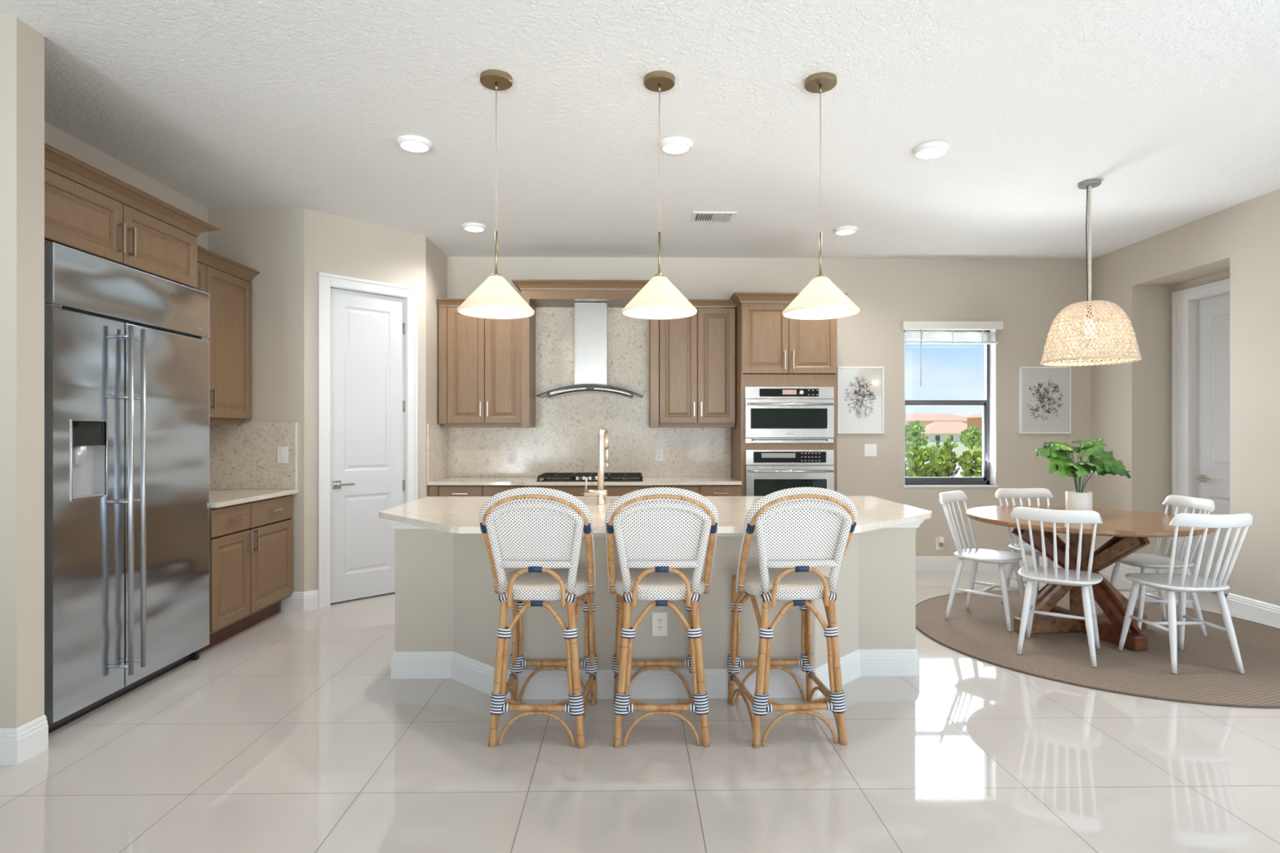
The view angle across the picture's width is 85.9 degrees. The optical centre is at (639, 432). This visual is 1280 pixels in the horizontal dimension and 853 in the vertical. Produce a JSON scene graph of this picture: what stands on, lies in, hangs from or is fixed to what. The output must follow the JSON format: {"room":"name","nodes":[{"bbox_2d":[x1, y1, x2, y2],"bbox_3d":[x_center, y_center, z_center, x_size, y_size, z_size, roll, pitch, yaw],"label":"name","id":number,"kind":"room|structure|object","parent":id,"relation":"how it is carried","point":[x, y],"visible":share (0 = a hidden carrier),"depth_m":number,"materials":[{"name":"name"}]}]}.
{"room":"kitchen","nodes":[
{"label":"kitchen","id":0,"kind":"room"},
{"bbox_2d":[0,17,44,728],"bbox_3d":[-3.761,-0.168,2.777,2.565,2.965,0.130,0,0,-1],"label":"wall","id":1,"kind":"structure","parent":0,"point":[21,46],"depth_m":2.75,"materials":[{"name":"beige paint"}]},
{"bbox_2d":[0,715,48,765],"bbox_3d":[-3.743,1.245,2.770,2.561,0.140,0.146,0,0,-1],"label":"baseboard","id":2,"kind":"structure","parent":1,"relation":"attached to","point":[20,744],"depth_m":2.75,"materials":[{"name":"white wood"}]},
{"bbox_2d":[44,120,208,249],"bbox_3d":[-3.241,-0.168,3.956,0.160,2.965,2.210,0,0,-1],"label":"wall","id":3,"kind":"structure","parent":0,"point":[54,136],"depth_m":4.21,"materials":[{"name":"beige paint"}]},
{"bbox_2d":[44,142,220,288],"bbox_3d":[-2.842,-1.035,3.507,0.625,0.390,1.300,0,0,-1],"label":"upper cabinet","id":4,"kind":"object","parent":3,"relation":"attached to","point":[88,209],"visible":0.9,"depth_m":3.40,"materials":[{"name":"beige wood"}]},
{"bbox_2d":[195,245,260,424],"bbox_3d":[-2.981,-0.620,4.566,0.380,1.120,0.993,0,0,-1],"label":"upper cabinet","id":5,"kind":"object","parent":3,"relation":"attached to","point":[227,282],"visible":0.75,"depth_m":4.76,"materials":[{"name":"beige wood"}]},
{"bbox_2d":[209,422,297,488],"bbox_3d":[-2.844,0.172,4.569,0.653,0.489,0.994,0,0,-1],"label":"backsplash","id":6,"kind":"structure","parent":3,"relation":"attached to","point":[244,455],"depth_m":5.05,"materials":[{"name":"stone"}]},
{"bbox_2d":[277,446,288,462],"bbox_3d":[-2.623,0.165,5.047,0.078,0.122,0.008,0,0,-1],"label":"light switch","id":7,"kind":"object","parent":6,"relation":"attached to","point":[282,451],"visible":1,"depth_m":5.04,"materials":[{"name":"white plastic"}]},
{"bbox_2d":[208,208,447,610],"bbox_3d":[-2.420,-0.168,5.588,2.072,2.965,0.686,0,0,-42],"label":"wall","id":8,"kind":"structure","parent":0,"point":[289,248],"depth_m":5.08,"materials":[{"name":"beige paint"}]},
{"bbox_2d":[280,589,318,611],"bbox_3d":[-2.513,1.245,5.077,0.252,0.140,0.064,0,0,-18],"label":"baseboard","id":9,"kind":"structure","parent":8,"relation":"attached to","point":[308,600],"depth_m":5.06,"materials":[{"name":"white"}]},
{"bbox_2d":[317,271,417,608],"bbox_3d":[-2.164,0.059,5.457,0.136,2.513,0.796,0,0,44],"label":"door","id":10,"kind":"structure","parent":8,"relation":"in","point":[367,330],"depth_m":5.41,"materials":[{"name":"white wood"}]},
{"bbox_2d":[426,423,448,481],"bbox_3d":[-1.796,0.172,6.121,0.016,0.489,0.636,0,0,-1],"label":"backsplash","id":11,"kind":"structure","parent":8,"relation":"attached to","point":[437,434],"depth_m":6.06,"materials":[{"name":"stone"}]},
{"bbox_2d":[0,0,1279,259],"bbox_3d":[-0.064,-1.710,0.892,10.300,0.120,11.585,0,0,-1],"label":"ceiling","id":12,"kind":"structure","parent":0,"point":[1174,105],"depth_m":3.60,"materials":[{"name":"white paint"}]},
{"bbox_2d":[395,134,432,153],"bbox_3d":[-1.282,-1.636,3.911,0.196,0.028,0.196,0,0,-1],"label":"recessed light","id":13,"kind":"object","parent":12,"relation":"in","point":[409,143],"visible":1,"depth_m":3.88,"materials":[{"name":"white plastic"}]},
{"bbox_2d":[462,222,486,232],"bbox_3d":[-1.326,-1.636,5.500,0.196,0.028,0.196,0,0,-1],"label":"recessed light","id":14,"kind":"object","parent":12,"relation":"in","point":[468,227],"visible":1,"depth_m":5.46,"materials":[{"name":"white plastic"}]},
{"bbox_2d":[457,69,534,319],"bbox_3d":[-0.668,-1.103,3.197,0.352,1.095,0.352,0,0,-1],"label":"pendant lamp","id":15,"kind":"object","parent":12,"relation":"hanging from","point":[495,298],"visible":1,"depth_m":3.16,"materials":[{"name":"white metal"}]},
{"bbox_2d":[622,70,697,319],"bbox_3d":[0.091,-1.103,3.209,0.352,1.095,0.352,0,0,-1],"label":"pendant lamp","id":16,"kind":"object","parent":12,"relation":"hanging from","point":[659,299],"visible":1,"depth_m":3.16,"materials":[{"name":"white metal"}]},
{"bbox_2d":[659,136,693,155],"bbox_3d":[0.206,-1.636,3.934,0.196,0.028,0.196,0,0,-1],"label":"recessed light","id":17,"kind":"object","parent":12,"relation":"in","point":[677,145],"visible":0.98,"depth_m":3.90,"materials":[{"name":"white plastic"}]},
{"bbox_2d":[690,211,736,222],"bbox_3d":[0.559,-1.640,5.254,0.324,0.020,0.230,0,0,-1],"label":"ceiling vent","id":18,"kind":"object","parent":12,"relation":"in","point":[697,216],"visible":1,"depth_m":5.23,"materials":[{"name":"white metal"}]},
{"bbox_2d":[782,71,859,319],"bbox_3d":[0.846,-1.103,3.220,0.352,1.095,0.352,0,0,-1],"label":"pendant lamp","id":19,"kind":"object","parent":12,"relation":"hanging from","point":[820,300],"visible":1,"depth_m":3.19,"materials":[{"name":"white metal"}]},
{"bbox_2d":[832,226,857,235],"bbox_3d":[1.670,-1.636,5.586,0.196,0.028,0.196,0,0,-1],"label":"recessed light","id":20,"kind":"object","parent":12,"relation":"in","point":[842,230],"visible":1,"depth_m":5.55,"materials":[{"name":"white plastic"}]},
{"bbox_2d":[912,141,949,159],"bbox_3d":[1.690,-1.636,3.997,0.196,0.028,0.196,0,0,-1],"label":"recessed light","id":21,"kind":"object","parent":12,"relation":"in","point":[928,150],"visible":1,"depth_m":3.97,"materials":[{"name":"white plastic"}]},
{"bbox_2d":[1040,178,1142,366],"bbox_3d":[2.966,-1.055,4.537,0.558,1.190,0.558,0,0,29],"label":"pendant lamp","id":22,"kind":"object","parent":12,"relation":"hanging from","point":[1126,334],"visible":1,"depth_m":4.42,"materials":[{"name":"beige wicker"}]},
{"bbox_2d":[1086,303,1093,319],"bbox_3d":[2.966,-0.805,4.536,0.100,0.116,0.100,0,0,-1],"label":"socket","id":23,"kind":"object","parent":22,"relation":"attached to","point":[1087,304],"depth_m":4.52,"materials":[{"name":"beige wicker"}]},
{"bbox_2d":[0,571,1279,852],"bbox_3d":[-0.064,1.345,0.892,10.300,0.060,11.585,0,0,-1],"label":"floor","id":24,"kind":"structure","parent":0,"point":[292,732],"depth_m":2.70,"materials":[{"name":"tile"}]},
{"bbox_2d":[44,242,209,733],"bbox_3d":[-2.797,0.249,3.492,0.693,2.132,1.100,0,0,-1],"label":"refrigerator","id":25,"kind":"object","parent":24,"relation":"on","point":[126,349],"visible":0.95,"depth_m":3.32,"materials":[{"name":"grey metal"}]},
{"bbox_2d":[199,494,293,653],"bbox_3d":[-2.835,0.882,4.553,0.662,0.865,0.992,0,0,-1],"label":"base cabinet","id":26,"kind":"object","parent":24,"relation":"on","point":[251,543],"visible":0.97,"depth_m":4.47,"materials":[{"name":"beige wood"}]},
{"bbox_2d":[209,488,298,507],"bbox_3d":[-2.841,0.432,4.563,0.660,0.030,1.003,0,0,-1],"label":"countertop","id":27,"kind":"structure","parent":26,"relation":"on","point":[219,498],"depth_m":4.64,"materials":[{"name":"stone"}]},
{"bbox_2d":[428,485,526,496],"bbox_3d":[-1.381,0.882,6.131,0.828,0.865,0.658,0,0,-1],"label":"base cabinet","id":28,"kind":"object","parent":24,"relation":"on","point":[433,491],"visible":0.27,"depth_m":5.83,"materials":[{"name":"beige wood"}]},
{"bbox_2d":[478,487,597,748],"bbox_3d":[-0.427,0.770,3.073,0.475,1.094,0.590,0,0,2],"label":"bar stool","id":29,"kind":"object","parent":24,"relation":"on","point":[537,531],"visible":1,"depth_m":2.87,"materials":[{"name":"wicker"}]},
{"bbox_2d":[526,485,650,496],"bbox_3d":[-0.439,0.882,6.121,1.050,0.865,0.708,0,0,-1],"label":"base cabinet","id":30,"kind":"object","parent":24,"relation":"on","point":[575,491],"visible":0.17,"depth_m":5.80,"materials":[{"name":"beige wood"}]},
{"bbox_2d":[426,476,742,485],"bbox_3d":[-0.470,0.432,6.125,2.664,0.030,0.703,0,0,-1],"label":"countertop","id":31,"kind":"structure","parent":30,"relation":"on","point":[449,481],"depth_m":5.84,"materials":[{"name":"stone"}]},
{"bbox_2d":[536,472,643,481],"bbox_3d":[-0.430,0.394,6.099,0.908,0.045,0.510,0,0,-1],"label":"gas cooktop","id":32,"kind":"object","parent":31,"relation":"in","point":[545,477],"visible":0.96,"depth_m":5.95,"materials":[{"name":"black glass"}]},
{"bbox_2d":[385,519,924,699],"bbox_3d":[0.087,0.881,3.897,2.889,0.868,1.050,0,0,-1],"label":"kitchen island","id":33,"kind":"object","parent":24,"relation":"on","point":[447,605],"visible":0.56,"depth_m":3.52,"materials":[{"name":"beige paint"}]},
{"bbox_2d":[378,496,931,533],"bbox_3d":[0.079,0.432,3.764,2.904,0.030,1.455,0,0,-1],"label":"island countertop","id":34,"kind":"structure","parent":33,"relation":"on","point":[451,514],"depth_m":3.56,"materials":[{"name":"stone"}]},
{"bbox_2d":[583,427,608,504],"bbox_3d":[-0.255,0.194,4.056,0.141,0.446,0.196,0,0,-1],"label":"faucet","id":35,"kind":"object","parent":34,"relation":"on","point":[603,437],"visible":1,"depth_m":3.97,"materials":[{"name":"gold metal"}]},
{"bbox_2d":[652,612,666,635],"bbox_3d":[0.098,0.950,3.407,0.075,0.118,0.008,0,0,-1],"label":"wall outlet","id":36,"kind":"object","parent":33,"relation":"attached to","point":[659,619],"visible":1,"depth_m":3.40,"materials":[{"name":"white plastic"}]},
{"bbox_2d":[656,617,662,631],"bbox_3d":[0.098,0.950,3.405,0.034,0.068,0.002,0,0,-1],"label":"socket","id":37,"kind":"object","parent":36,"relation":"attached to","point":[659,620],"depth_m":3.40,"materials":[{"name":"grey plastic"}]},
{"bbox_2d":[604,487,718,747],"bbox_3d":[0.088,0.770,3.076,0.475,1.094,0.590,0,0,-1],"label":"bar stool","id":38,"kind":"object","parent":24,"relation":"on","point":[660,533],"visible":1,"depth_m":2.87,"materials":[{"name":"wicker"}]},
{"bbox_2d":[650,484,741,496],"bbox_3d":[0.474,0.882,6.160,0.773,0.865,0.658,0,0,-1],"label":"base cabinet","id":39,"kind":"object","parent":24,"relation":"on","point":[703,490],"visible":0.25,"depth_m":5.87,"materials":[{"name":"beige wood"}]},
{"bbox_2d":[728,292,848,496],"bbox_3d":[1.277,0.065,6.161,0.970,2.500,0.681,0,0,-1],"label":"tall cabinet","id":40,"kind":"object","parent":24,"relation":"on","point":[773,349],"visible":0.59,"depth_m":5.90,"materials":[{"name":"beige wood"}]},
{"bbox_2d":[744,386,834,443],"bbox_3d":[1.281,-0.150,5.866,0.762,0.481,0.088,0,0,-1],"label":"microwave oven","id":41,"kind":"object","parent":40,"relation":"in","point":[770,411],"visible":1,"depth_m":5.88,"materials":[{"name":"silver metal"}]},
{"bbox_2d":[745,449,834,496],"bbox_3d":[1.284,0.521,5.866,0.759,0.747,0.088,0,0,-1],"label":"wall oven","id":42,"kind":"object","parent":40,"relation":"in","point":[767,472],"visible":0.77,"depth_m":5.88,"materials":[{"name":"silver metal"}]},
{"bbox_2d":[727,487,857,748],"bbox_3d":[0.657,0.770,3.083,0.475,1.094,0.590,0,0,-4],"label":"bar stool","id":43,"kind":"object","parent":24,"relation":"on","point":[798,531],"visible":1,"depth_m":2.88,"materials":[{"name":"wicker"}]},
{"bbox_2d":[915,590,1279,708],"bbox_3d":[3.051,1.309,4.478,2.412,0.012,2.412,0,0,-1],"label":"area rug","id":44,"kind":"object","parent":24,"relation":"on","point":[1208,673],"visible":0.65,"depth_m":4.05,"materials":[{"name":"carpet"}]},
{"bbox_2d":[938,490,1026,631],"bbox_3d":[2.389,0.868,4.808,0.452,0.874,0.516,0,0,-44],"label":"dining chair","id":45,"kind":"object","parent":44,"relation":"on","point":[977,555],"visible":0.95,"depth_m":4.79,"materials":[{"name":"white paint"}]},
{"bbox_2d":[995,488,1069,604],"bbox_3d":[2.956,0.868,5.084,0.452,0.874,0.516,0,0,-3],"label":"dining chair","id":46,"kind":"object","parent":44,"relation":"on","point":[1006,493],"visible":0.43,"depth_m":5.27,"materials":[{"name":"white paint"}]},
{"bbox_2d":[1010,506,1102,666],"bbox_3d":[2.474,0.868,4.065,0.452,0.874,0.516,0,0,36],"label":"dining chair","id":47,"kind":"object","parent":44,"relation":"on","point":[1055,575],"visible":1,"depth_m":3.95,"materials":[{"name":"white paint"}]},
{"bbox_2d":[965,505,1217,651],"bbox_3d":[2.915,0.928,4.545,1.376,0.748,1.376,0,0,-1],"label":"dining table","id":48,"kind":"object","parent":44,"relation":"on","point":[1131,530],"visible":0.6,"depth_m":4.43,"materials":[{"name":"brown wood"}]},
{"bbox_2d":[1035,438,1131,511],"bbox_3d":[2.903,0.296,4.546,0.485,0.516,0.480,0,0,-36],"label":"potted plant","id":49,"kind":"object","parent":48,"relation":"on","point":[1102,462],"visible":0.98,"depth_m":4.50,"materials":[{"name":"green plant"}]},
{"bbox_2d":[1102,494,1215,636],"bbox_3d":[3.458,0.868,4.590,0.516,0.874,0.452,0,0,4],"label":"dining chair","id":50,"kind":"object","parent":44,"relation":"on","point":[1156,562],"visible":0.73,"depth_m":4.54,"materials":[{"name":"white paint"}]},
{"bbox_2d":[1118,512,1254,674],"bbox_3d":[3.071,0.868,3.885,0.452,0.874,0.516,0,0,-1],"label":"dining chair","id":51,"kind":"object","parent":44,"relation":"on","point":[1183,583],"visible":1,"depth_m":3.75,"materials":[{"name":"white paint"}]},
{"bbox_2d":[447,257,1091,555],"bbox_3d":[1.464,-0.168,6.588,6.870,2.965,0.160,0,0,-1],"label":"wall","id":52,"kind":"structure","parent":0,"point":[1027,295],"depth_m":6.53,"materials":[{"name":"beige paint"}]},
{"bbox_2d":[436,298,525,427],"bbox_3d":[-1.423,-0.612,6.254,0.738,1.130,0.411,0,0,-1],"label":"upper cabinet","id":53,"kind":"object","parent":52,"relation":"attached to","point":[479,359],"visible":0.86,"depth_m":6.11,"materials":[{"name":"beige wood"}]},
{"bbox_2d":[511,279,658,427],"bbox_3d":[-0.442,-0.688,6.227,1.361,1.281,0.496,0,0,-1],"label":"hood surround","id":54,"kind":"object","parent":52,"relation":"attached to","point":[535,292],"visible":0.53,"depth_m":6.05,"materials":[{"name":"beige wood"}]},
{"bbox_2d":[448,306,730,476],"bbox_3d":[-0.476,-0.385,6.469,2.666,1.601,0.018,0,0,-1],"label":"backsplash","id":55,"kind":"structure","parent":52,"relation":"attached to","point":[564,438],"depth_m":6.46,"materials":[{"name":"stone"}]},
{"bbox_2d":[506,450,515,463],"bbox_3d":[-1.206,0.230,6.444,0.075,0.118,0.008,0,0,-1],"label":"wall outlet","id":56,"kind":"object","parent":55,"relation":"attached to","point":[510,454],"visible":1,"depth_m":6.44,"materials":[{"name":"white plastic"}]},
{"bbox_2d":[509,453,513,460],"bbox_3d":[-1.206,0.230,6.442,0.034,0.068,0.002,0,0,-1],"label":"socket","id":57,"kind":"object","parent":56,"relation":"attached to","point":[511,455],"depth_m":6.44,"materials":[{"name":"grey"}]},
{"bbox_2d":[655,448,662,461],"bbox_3d":[0.180,0.210,6.466,0.075,0.118,0.008,0,0,-1],"label":"wall outlet","id":58,"kind":"object","parent":55,"relation":"attached to","point":[659,451],"visible":1,"depth_m":6.46,"materials":[{"name":"white plastic"}]},
{"bbox_2d":[657,451,661,458],"bbox_3d":[0.180,0.210,6.463,0.034,0.068,0.002,0,0,-1],"label":"socket","id":59,"kind":"object","parent":58,"relation":"attached to","point":[659,453],"depth_m":6.46,"materials":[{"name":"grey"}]},
{"bbox_2d":[708,448,716,461],"bbox_3d":[0.685,0.210,6.473,0.075,0.118,0.008,0,0,-1],"label":"wall outlet","id":60,"kind":"object","parent":55,"relation":"attached to","point":[712,451],"visible":1,"depth_m":6.47,"materials":[{"name":"white plastic"}]},
{"bbox_2d":[711,451,714,458],"bbox_3d":[0.685,0.210,6.471,0.034,0.068,0.002,0,0,-1],"label":"socket","id":61,"kind":"object","parent":60,"relation":"attached to","point":[712,452],"depth_m":6.47,"materials":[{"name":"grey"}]},
{"bbox_2d":[536,302,643,399],"bbox_3d":[-0.444,-0.738,6.227,0.938,0.864,0.465,0,0,-1],"label":"range hood","id":62,"kind":"object","parent":52,"relation":"attached to","point":[591,319],"visible":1,"depth_m":6.18,"materials":[{"name":"silver metal"}]},
{"bbox_2d":[546,386,632,399],"bbox_3d":[-0.444,-0.359,6.258,0.760,0.106,0.361,0,0,-1],"label":"glass","id":63,"kind":"object","parent":62,"relation":"attached to","point":[576,389],"depth_m":6.09,"materials":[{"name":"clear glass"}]},
{"bbox_2d":[657,299,735,427],"bbox_3d":[0.510,-0.612,6.284,0.686,1.130,0.411,0,0,-1],"label":"upper cabinet","id":64,"kind":"object","parent":52,"relation":"attached to","point":[697,352],"visible":0.88,"depth_m":6.14,"materials":[{"name":"beige wood"}]},
{"bbox_2d":[836,366,884,433],"bbox_3d":[2.086,-0.305,6.503,0.440,0.634,0.027,0,0,-1],"label":"framed print","id":65,"kind":"object","parent":52,"relation":"attached to","point":[860,389],"visible":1,"depth_m":6.50,"materials":[{"name":"white paper"}]},
{"bbox_2d":[864,444,876,456],"bbox_3d":[2.185,0.169,6.514,0.117,0.117,0.008,0,0,-1],"label":"light switch","id":66,"kind":"object","parent":52,"relation":"attached to","point":[870,450],"visible":1,"depth_m":6.51,"materials":[{"name":"white plastic"}]},
{"bbox_2d":[935,537,943,550],"bbox_3d":[2.845,1.055,6.525,0.075,0.118,0.008,0,0,-1],"label":"wall outlet","id":67,"kind":"object","parent":52,"relation":"attached to","point":[937,547],"visible":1,"depth_m":6.52,"materials":[{"name":"white plastic"}]},
{"bbox_2d":[937,537,944,546],"bbox_3d":[2.849,1.035,6.500,0.047,0.090,0.040,0,0,-1],"label":"air freshener","id":68,"kind":"object","parent":67,"relation":"attached to","point":[940,540],"visible":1,"depth_m":6.49,"materials":[{"name":"white plastic"}]},
{"bbox_2d":[903,328,997,487],"bbox_3d":[2.947,-0.232,6.603,0.899,1.506,0.167,0,0,-1],"label":"window","id":69,"kind":"structure","parent":52,"relation":"in","point":[988,478],"depth_m":6.64,"materials":[{"name":"brown metal"}]},
{"bbox_2d":[900,320,1003,386],"bbox_3d":[2.949,-0.741,6.503,0.947,0.612,0.073,0,0,-1],"label":"window blind","id":70,"kind":"object","parent":69,"relation":"attached to","point":[943,335],"visible":1,"depth_m":6.48,"materials":[{"name":"white"}]},
{"bbox_2d":[915,555,1063,571],"bbox_3d":[3.000,1.245,6.524,2.600,0.140,0.016,0,0,-1],"label":"baseboard","id":71,"kind":"structure","parent":52,"relation":"attached to","point":[923,563],"depth_m":6.52,"materials":[{"name":"white wood"}]},
{"bbox_2d":[1018,366,1071,433],"bbox_3d":[3.847,-0.306,6.530,0.486,0.636,0.027,0,0,-1],"label":"framed print","id":72,"kind":"object","parent":52,"relation":"attached to","point":[1044,392],"visible":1,"depth_m":6.53,"materials":[{"name":"white paper"}]},
{"bbox_2d":[1091,188,1279,605],"bbox_3d":[4.638,-0.168,0.964,0.505,2.965,11.185,0,0,-1],"label":"wall","id":73,"kind":"structure","parent":0,"point":[1131,402],"depth_m":5.34,"materials":[{"name":"beige paint"}]},
{"bbox_2d":[1098,563,1168,582],"bbox_3d":[4.469,1.245,6.259,0.361,0.140,0.591,0,0,-1],"label":"baseboard","id":74,"kind":"structure","parent":73,"relation":"attached to","point":[1124,570],"depth_m":6.09,"materials":[{"name":"white"}]},
{"bbox_2d":[1172,278,1230,595],"bbox_3d":[4.704,0.050,5.525,0.134,2.530,0.916,0,0,-1],"label":"door","id":75,"kind":"structure","parent":73,"relation":"in","point":[1201,314],"depth_m":5.74,"materials":[{"name":"white wood"}]},
{"bbox_2d":[1226,592,1279,627],"bbox_3d":[4.503,1.245,4.013,0.361,0.140,2.086,0,0,-1],"label":"baseboard","id":76,"kind":"structure","parent":73,"relation":"attached to","point":[1259,611],"depth_m":4.82,"materials":[{"name":"white"}]},
{"label":"outside","id":77,"kind":"structure","parent":0,"visible":0},
{"bbox_2d":[905,441,978,458],"bbox_3d":[96.857,1.565,204.838,320.000,0.200,393.355,0,0,-1],"label":"lawn","id":78,"kind":"structure","parent":77,"point":[960,448],"depth_m":65.89,"materials":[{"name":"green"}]},
{"bbox_2d":[905,420,929,456],"bbox_3d":[16.321,0.385,42.159,2.921,2.430,2.992,0,0,-1],"label":"tree","id":79,"kind":"object","parent":78,"relation":"on","point":[913,431],"visible":0.4,"depth_m":41.41,"materials":[{"name":"green plant"}]},
{"bbox_2d":[905,413,967,426],"bbox_3d":[60.744,-1.285,146.953,24.000,5.500,14.000,0,0,-1],"label":"house","id":80,"kind":"structure","parent":78,"relation":"on","point":[924,420],"depth_m":142.16,"materials":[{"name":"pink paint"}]},
{"bbox_2d":[920,421,967,441],"bbox_3d":[48.539,-0.135,108.260,10.200,3.200,6.200,0,0,-1],"label":"house","id":81,"kind":"structure","parent":78,"relation":"on","point":[935,431],"depth_m":105.91,"materials":[{"name":"white paint"}]},
{"bbox_2d":[955,413,982,434],"bbox_3d":[43.340,-0.485,82.177,9.000,3.900,5.000,0,0,-1],"label":"house","id":82,"kind":"structure","parent":78,"relation":"on","point":[975,420],"depth_m":81.74,"materials":[{"name":"brown paint"}]},
{"bbox_2d":[958,425,982,448],"bbox_3d":[25.274,0.456,52.350,1.811,2.018,1.862,0,0,-1],"label":"tree","id":83,"kind":"object","parent":78,"relation":"on","point":[970,437],"visible":0.98,"depth_m":52.05,"materials":[{"name":"green plant"}]},
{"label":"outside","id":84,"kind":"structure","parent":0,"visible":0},
{"bbox_2d":[905,458,975,477],"bbox_3d":[29.652,1.455,22.792,60.000,0.020,31.335,0,0,-1],"label":"patio","id":85,"kind":"structure","parent":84,"point":[957,474],"depth_m":26.61,"materials":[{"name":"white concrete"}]},
{"bbox_2d":[905,441,942,477],"bbox_3d":[3.393,0.776,8.396,0.439,1.340,0.418,0,0,-1],"label":"shrub","id":86,"kind":"object","parent":85,"relation":"on","point":[916,457],"visible":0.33,"depth_m":8.29,"materials":[{"name":"green plant"}]},
{"bbox_2d":[923,435,959,477],"bbox_3d":[3.774,0.739,8.517,0.392,1.415,0.428,0,0,-42],"label":"shrub","id":87,"kind":"object","parent":85,"relation":"on","point":[946,468],"visible":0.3,"depth_m":8.42,"materials":[{"name":"green plant"}]},
{"bbox_2d":[955,445,982,476],"bbox_3d":[4.107,0.794,8.338,0.488,1.305,0.472,0,0,19],"label":"shrub","id":88,"kind":"object","parent":85,"relation":"on","point":[966,459],"visible":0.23,"depth_m":8.27,"materials":[{"name":"green plant"}]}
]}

